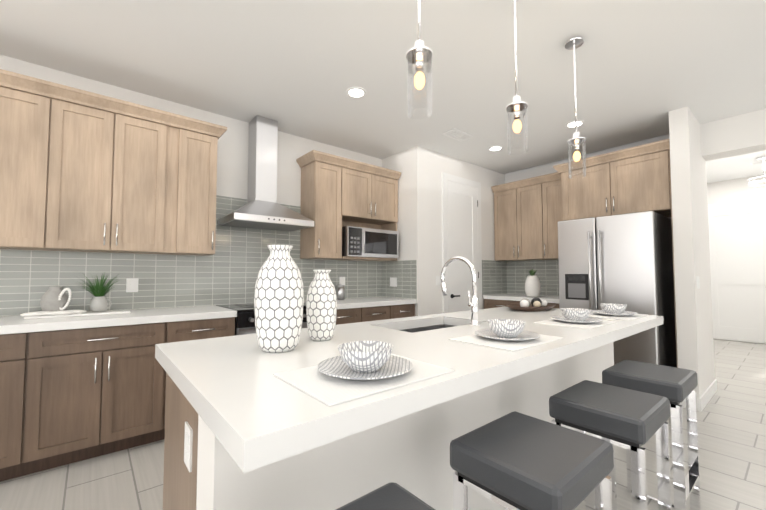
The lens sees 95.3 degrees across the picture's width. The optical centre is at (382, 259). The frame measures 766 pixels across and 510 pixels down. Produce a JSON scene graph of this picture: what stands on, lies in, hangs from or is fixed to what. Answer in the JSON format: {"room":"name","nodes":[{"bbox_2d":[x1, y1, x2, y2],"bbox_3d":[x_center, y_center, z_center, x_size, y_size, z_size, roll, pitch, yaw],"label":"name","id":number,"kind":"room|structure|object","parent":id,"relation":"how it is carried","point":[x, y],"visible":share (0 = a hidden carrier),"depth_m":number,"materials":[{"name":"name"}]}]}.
{"room":"kitchen","nodes":[
{"label":"kitchen","id":0,"kind":"room"},
{"bbox_2d":[0,55,381,316],"bbox_3d":[-1.910,-0.184,3.140,9.050,3.050,0.148,2,-3,-40],"label":"wall","id":1,"kind":"structure","parent":0,"point":[227,272],"depth_m":3.23,"materials":[{"name":"tile"}]},
{"bbox_2d":[0,77,67,250],"bbox_3d":[-2.660,-0.605,2.229,0.902,1.050,0.330,2,-3,-40],"label":"upper cabinet","id":2,"kind":"object","parent":1,"relation":"attached to","point":[31,118],"depth_m":2.30,"materials":[{"name":"brown wood"}]},
{"bbox_2d":[60,97,175,253],"bbox_3d":[-2.108,-0.585,2.688,0.783,1.050,0.330,2,-3,-40],"label":"upper cabinet","id":3,"kind":"object","parent":1,"relation":"attached to","point":[83,171],"depth_m":2.59,"materials":[{"name":"brown wood"}]},
{"bbox_2d":[126,278,138,291],"bbox_3d":[-2.071,0.215,2.886,0.081,0.114,0.008,2,-3,-40],"label":"electrical outlet","id":4,"kind":"object","parent":1,"relation":"attached to","point":[131,284],"visible":1,"depth_m":2.88,"materials":[{"name":"plastic"}]},
{"bbox_2d":[168,121,219,255],"bbox_3d":[-1.677,-0.569,3.048,0.341,1.050,0.330,2,-3,-40],"label":"upper cabinet","id":5,"kind":"object","parent":1,"relation":"attached to","point":[194,199],"depth_m":2.93,"materials":[{"name":"brown wood"}]},
{"bbox_2d":[218,115,313,230],"bbox_3d":[-1.126,-0.858,3.409,0.760,1.077,0.502,2,-3,-40],"label":"range hood","id":6,"kind":"object","parent":1,"relation":"attached to","point":[262,208],"visible":1,"depth_m":3.40,"materials":[{"name":"silver metal"}]},
{"bbox_2d":[339,277,344,284],"bbox_3d":[-0.489,0.268,4.204,0.081,0.114,0.008,2,-3,-40],"label":"electrical outlet","id":7,"kind":"object","parent":1,"relation":"attached to","point":[341,280],"visible":0.89,"depth_m":4.20,"materials":[{"name":"plastic"}]},
{"bbox_2d":[296,150,400,260],"bbox_3d":[-0.368,-0.550,4.103,1.230,1.105,0.387,2,-3,-40],"label":"upper cabinet","id":8,"kind":"object","parent":1,"relation":"attached to","point":[338,193],"visible":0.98,"depth_m":3.86,"materials":[{"name":"brown wood"}]},
{"bbox_2d":[342,226,398,257],"bbox_3d":[-0.202,-0.185,4.189,0.754,0.330,0.402,2,-3,-40],"label":"microwave","id":9,"kind":"object","parent":8,"relation":"in","point":[366,242],"visible":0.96,"depth_m":4.01,"materials":[{"name":"silver metal"}]},
{"bbox_2d":[380,260,416,298],"bbox_3d":[0.192,0.248,4.366,0.008,0.465,0.630,2,-3,-40],"label":"wall","id":10,"kind":"structure","parent":1,"relation":"attached to","point":[405,271],"depth_m":4.34,"materials":[{"name":"tile"}]},
{"bbox_2d":[390,277,396,286],"bbox_3d":[0.131,0.288,4.424,0.008,0.114,0.127,2,-3,-40],"label":"electrical outlet","id":11,"kind":"object","parent":10,"relation":"attached to","point":[393,282],"visible":1,"depth_m":4.42,"materials":[{"name":"plastic"}]},
{"bbox_2d":[0,339,765,509],"bbox_3d":[2.022,1.304,1.598,13.200,0.060,7.550,2,-3,-40],"label":"floor","id":12,"kind":"structure","parent":0,"point":[731,418],"depth_m":2.17,"materials":[{"name":"tile"}]},
{"bbox_2d":[0,333,47,481],"bbox_3d":[-2.610,0.860,2.007,0.966,0.864,0.620,2,-3,-40],"label":"base cabinet","id":13,"kind":"object","parent":12,"relation":"on","point":[21,354],"depth_m":2.04,"materials":[{"name":"brown wood"}]},
{"bbox_2d":[40,321,167,470],"bbox_3d":[-2.045,0.880,2.478,0.764,0.864,0.620,2,-3,-40],"label":"base cabinet","id":14,"kind":"object","parent":12,"relation":"on","point":[73,389],"depth_m":2.27,"materials":[{"name":"brown wood"}]},
{"bbox_2d":[0,305,235,336],"bbox_3d":[-2.331,0.413,2.246,2.492,0.050,0.640,2,-3,-40],"label":"countertop","id":15,"kind":"structure","parent":14,"relation":"on","point":[196,313],"depth_m":2.36,"materials":[{"name":"white stone"}]},
{"bbox_2d":[20,271,130,318],"bbox_3d":[-2.158,0.231,2.511,0.608,0.334,0.352,2,-3,-40],"label":"tray","id":16,"kind":"object","parent":15,"relation":"on","point":[55,302],"visible":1,"depth_m":2.42,"materials":[{"name":"white ceramic"}]},
{"bbox_2d":[164,313,236,438],"bbox_3d":[-1.593,0.897,2.855,0.548,0.864,0.620,2,-3,-40],"label":"base cabinet","id":17,"kind":"object","parent":12,"relation":"on","point":[178,331],"depth_m":2.64,"materials":[{"name":"brown wood"}]},
{"bbox_2d":[216,303,307,335],"bbox_3d":[-1.053,0.877,3.246,0.770,0.899,0.709,2,-3,-40],"label":"range","id":18,"kind":"object","parent":12,"relation":"on","point":[244,321],"visible":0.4,"depth_m":2.85,"materials":[{"name":"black metal"}]},
{"bbox_2d":[336,309,367,324],"bbox_3d":[-0.577,0.934,3.701,0.535,0.864,0.620,2,-3,-40],"label":"base cabinet","id":19,"kind":"object","parent":12,"relation":"on","point":[352,310],"depth_m":3.53,"materials":[{"name":"brown wood"}]},
{"bbox_2d":[304,297,415,308],"bbox_3d":[-0.294,0.488,3.944,1.261,0.050,0.640,2,-3,-40],"label":"countertop","id":20,"kind":"structure","parent":19,"relation":"on","point":[368,302],"depth_m":3.80,"materials":[{"name":"white stone"}]},
{"bbox_2d":[336,284,344,299],"bbox_3d":[-0.496,0.375,4.067,0.104,0.184,0.104,2,-3,-40],"label":"jar","id":21,"kind":"object","parent":20,"relation":"on","point":[340,291],"visible":0.98,"depth_m":4.02,"materials":[{"name":"silver metal"}]},
{"bbox_2d":[368,305,395,320],"bbox_3d":[-0.270,0.946,3.957,0.514,0.864,0.620,2,-3,-40],"label":"base cabinet","id":22,"kind":"object","parent":12,"relation":"on","point":[382,312],"depth_m":3.79,"materials":[{"name":"brown wood"}]},
{"bbox_2d":[336,482,434,509],"bbox_3d":[-0.014,0.867,0.576,0.364,0.722,0.316,2,-3,-40],"label":"stool","id":23,"kind":"object","parent":12,"relation":"on","point":[391,496],"visible":1,"depth_m":0.74,"materials":[{"name":"grey leather"}]},
{"bbox_2d":[163,324,616,509],"bbox_3d":[0.420,0.863,2.024,2.820,0.859,0.788,2,-3,-40],"label":"kitchen island","id":24,"kind":"object","parent":12,"relation":"on","point":[413,452],"depth_m":1.21,"materials":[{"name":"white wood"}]},
{"bbox_2d":[155,307,662,475],"bbox_3d":[0.505,0.402,1.942,2.860,0.055,1.100,2,-3,-40],"label":"island countertop","id":25,"kind":"structure","parent":24,"relation":"on","point":[261,420],"depth_m":1.07,"materials":[{"name":"white stone"}]},
{"bbox_2d":[254,245,303,352],"bbox_3d":[-0.401,0.147,1.354,0.184,0.400,0.184,2,-3,-40],"label":"vase","id":26,"kind":"object","parent":25,"relation":"on","point":[278,299],"visible":1,"depth_m":1.28,"materials":[{"name":"ceramic"}]},
{"bbox_2d":[306,270,336,340],"bbox_3d":[-0.275,0.202,1.567,0.136,0.310,0.136,2,-3,-40],"label":"vase","id":27,"kind":"object","parent":25,"relation":"on","point":[321,306],"visible":1,"depth_m":1.51,"materials":[{"name":"ceramic"}]},
{"bbox_2d":[273,341,454,405],"bbox_3d":[-0.051,0.293,1.020,0.430,0.079,0.310,2,-3,-40],"label":"place setting","id":28,"kind":"object","parent":25,"relation":"on","point":[356,370],"visible":1,"depth_m":0.96,"materials":[{"name":"white fabric"}]},
{"bbox_2d":[448,319,563,351],"bbox_3d":[0.552,0.317,1.562,0.430,0.079,0.310,2,-3,-40],"label":"place setting","id":29,"kind":"object","parent":25,"relation":"on","point":[512,335],"visible":1,"depth_m":1.50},
{"bbox_2d":[506,298,554,310],"bbox_3d":[1.231,0.367,2.902,0.540,0.097,0.324,2,-3,-40],"label":"tray","id":30,"kind":"object","parent":25,"relation":"on","point":[534,304],"visible":1,"depth_m":2.83,"materials":[{"name":"brown wood"}]},
{"bbox_2d":[533,308,617,328],"bbox_3d":[1.158,0.341,2.099,0.430,0.079,0.310,2,-3,-40],"label":"place setting","id":31,"kind":"object","parent":25,"relation":"on","point":[576,317],"visible":1,"depth_m":2.04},
{"bbox_2d":[589,303,647,319],"bbox_3d":[1.624,0.357,2.461,0.430,0.079,0.310,2,-3,-40],"label":"place setting","id":32,"kind":"object","parent":25,"relation":"on","point":[612,311],"visible":0.98,"depth_m":2.41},
{"bbox_2d":[396,305,414,317],"bbox_3d":[0.007,0.956,4.188,0.455,0.864,0.620,2,-3,-40],"label":"base cabinet","id":33,"kind":"object","parent":12,"relation":"on","point":[402,311],"depth_m":4.00,"materials":[{"name":"brown wood"}]},
{"bbox_2d":[450,411,613,509],"bbox_3d":[0.429,0.886,0.997,0.364,0.722,0.316,2,-3,-40],"label":"stool","id":34,"kind":"object","parent":12,"relation":"on","point":[514,460],"visible":1,"depth_m":0.94,"materials":[{"name":"grey leather"}]},
{"bbox_2d":[483,139,677,367],"bbox_3d":[2.310,0.142,4.305,0.675,2.500,2.121,2,-3,-40],"label":"cabinets","id":35,"kind":"object","parent":12,"relation":"on","point":[530,213],"visible":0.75,"depth_m":4.06,"materials":[{"name":"brown wood"}]},
{"bbox_2d":[525,269,540,296],"bbox_3d":[1.965,0.305,4.586,0.196,0.370,0.196,2,-3,-40],"label":"vase","id":36,"kind":"object","parent":35,"relation":"on","point":[532,286],"visible":1,"depth_m":4.52,"materials":[{"name":"white ceramic"}]},
{"bbox_2d":[549,380,671,509],"bbox_3d":[0.891,0.902,1.363,0.364,0.722,0.316,2,-3,-40],"label":"stool","id":37,"kind":"object","parent":12,"relation":"on","point":[633,421],"visible":0.9,"depth_m":1.29,"materials":[{"name":"grey leather"}]},
{"bbox_2d":[558,211,676,367],"bbox_3d":[2.518,0.463,3.755,0.966,1.770,0.857,2,-3,-40],"label":"refrigerator","id":38,"kind":"object","parent":12,"relation":"on","point":[627,259],"visible":0.48,"depth_m":3.41,"materials":[{"name":"silver metal"}]},
{"bbox_2d":[602,360,700,509],"bbox_3d":[1.341,0.919,1.744,0.364,0.722,0.316,2,-3,-40],"label":"stool","id":39,"kind":"object","parent":12,"relation":"on","point":[675,386],"visible":0.79,"depth_m":1.68,"materials":[{"name":"grey leather"}]},
{"bbox_2d":[0,0,765,173],"bbox_3d":[0.340,-1.585,0.322,8.820,0.100,7.550,2,-3,-40],"label":"ceiling","id":40,"kind":"structure","parent":0,"point":[299,68],"depth_m":2.54,"materials":[{"name":"white paint"}]},
{"bbox_2d":[346,87,365,97],"bbox_3d":[-0.226,-1.413,2.963,0.170,0.010,0.170,2,-3,-40],"label":"recessed light","id":41,"kind":"object","parent":40,"relation":"in","point":[356,92],"visible":1,"depth_m":2.95,"materials":[{"name":"white paint"}]},
{"bbox_2d":[406,0,432,118],"bbox_3d":[0.145,-1.031,1.406,0.110,0.909,0.110,2,-3,-40],"label":"pendant light","id":42,"kind":"object","parent":40,"relation":"hanging from","point":[419,54],"visible":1,"depth_m":1.40,"materials":[{"name":"clear glass"}]},
{"bbox_2d":[441,128,473,141],"bbox_3d":[0.828,-1.372,3.868,0.340,0.011,0.180,2,-3,-40],"label":"ceiling vent","id":43,"kind":"object","parent":40,"relation":"in","point":[457,134],"visible":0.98,"depth_m":3.86,"materials":[{"name":"white metal"}]},
{"bbox_2d":[488,146,502,150],"bbox_3d":[1.376,-1.355,4.272,0.170,0.010,0.170,2,-3,-40],"label":"recessed light","id":44,"kind":"object","parent":40,"relation":"in","point":[494,148],"visible":0.96,"depth_m":4.26,"materials":[{"name":"white paint"}]},
{"bbox_2d":[506,0,527,154],"bbox_3d":[0.699,-1.012,1.835,0.110,0.909,0.110,2,-3,-40],"label":"pendant light","id":45,"kind":"object","parent":40,"relation":"hanging from","point":[516,106],"visible":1,"depth_m":1.83,"materials":[{"name":"clear glass"}]},
{"bbox_2d":[565,120,583,127],"bbox_3d":[1.967,-1.386,3.581,0.170,0.010,0.170,2,-3,-40],"label":"recessed light","id":46,"kind":"object","parent":40,"relation":"in","point":[571,124],"visible":0.85,"depth_m":3.58,"materials":[{"name":"white paint"}]},
{"bbox_2d":[565,35,585,178],"bbox_3d":[1.266,-0.992,2.294,0.110,0.909,0.110,2,-3,-40],"label":"pendant light","id":47,"kind":"object","parent":40,"relation":"hanging from","point":[574,43],"visible":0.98,"depth_m":2.29,"materials":[{"name":"clear glass"}]},
{"bbox_2d":[382,145,507,315],"bbox_3d":[0.999,-0.100,5.044,2.080,3.050,0.668,2,-3,-40],"label":"wall","id":48,"kind":"structure","parent":0,"point":[419,222],"depth_m":4.34,"materials":[{"name":"white paint"}]},
{"bbox_2d":[436,276,440,284],"bbox_3d":[0.704,0.265,4.351,0.127,0.114,0.008,2,-3,-40],"label":"light switch","id":49,"kind":"object","parent":48,"relation":"attached to","point":[438,280],"visible":0.71,"depth_m":4.33,"materials":[{"name":"plastic"}]},
{"bbox_2d":[442,172,481,312],"bbox_3d":[1.084,0.154,4.635,0.820,2.505,0.065,2,-3,-40],"label":"door","id":50,"kind":"structure","parent":48,"relation":"attached to","point":[461,216],"depth_m":4.63,"materials":[{"name":"white paint"}]},
{"bbox_2d":[505,135,714,377],"bbox_3d":[2.676,-0.123,4.535,0.158,3.050,2.280,2,-3,-40],"label":"wall","id":51,"kind":"structure","parent":48,"relation":"attached to","point":[547,272],"depth_m":4.92,"materials":[{"name":"tile"}]},
{"bbox_2d":[665,106,714,397],"bbox_3d":[3.023,-0.172,3.432,0.690,3.050,0.140,2,-3,-40],"label":"wall","id":52,"kind":"structure","parent":0,"point":[695,345],"depth_m":3.24,"materials":[{"name":"white paint"}]},
{"bbox_2d":[696,276,699,288],"bbox_3d":[2.902,0.214,3.216,0.127,0.114,0.008,2,-3,-40],"label":"switch","id":53,"kind":"object","parent":52,"relation":"attached to","point":[697,283],"visible":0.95,"depth_m":3.20,"materials":[{"name":"white plastic"}]},
{"bbox_2d":[697,379,716,410],"bbox_3d":[3.124,1.297,3.371,0.877,0.110,0.042,2,-3,-40],"label":"baseboard","id":54,"kind":"structure","parent":52,"relation":"attached to","point":[706,396],"depth_m":3.26,"materials":[{"name":"white paint"}]},
{"bbox_2d":[700,109,765,160],"bbox_3d":[3.784,-1.393,3.189,0.250,0.630,1.290,2,-3,-40],"label":"header beam","id":55,"kind":"structure","parent":0,"point":[745,133],"depth_m":3.42,"materials":[{"name":"white paint"}]},
{"bbox_2d":[706,150,765,182],"bbox_3d":[4.882,-1.571,5.169,4.400,0.100,3.230,2,-3,-40],"label":"ceiling","id":56,"kind":"structure","parent":0,"point":[731,168],"depth_m":5.70,"materials":[{"name":"white paint"}]},
{"bbox_2d":[747,156,765,186],"bbox_3d":[5.647,-1.316,5.177,0.356,0.407,0.356,2,-3,-40],"label":"chandelier","id":57,"kind":"object","parent":56,"relation":"hanging from","point":[755,182],"visible":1,"depth_m":5.18,"materials":[{"name":"silver metal"}]},
{"bbox_2d":[750,160,765,164],"bbox_3d":[5.890,-1.506,5.362,0.180,0.011,0.340,2,-3,-40],"label":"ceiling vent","id":58,"kind":"object","parent":56,"relation":"in","point":[756,162],"visible":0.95,"depth_m":5.41,"materials":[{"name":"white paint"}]},
{"bbox_2d":[707,175,765,343],"bbox_3d":[6.466,-0.038,6.443,0.150,3.050,2.940,2,-3,-40],"label":"wall","id":59,"kind":"structure","parent":0,"point":[734,190],"depth_m":6.40,"materials":[{"name":"white paint"}]},
{"bbox_2d":[708,198,765,343],"bbox_3d":[6.460,0.209,6.264,0.071,2.540,1.090,2,-3,-40],"label":"door","id":60,"kind":"structure","parent":59,"relation":"attached to","point":[737,238],"depth_m":6.32,"materials":[{"name":"white paint"}]}
]}

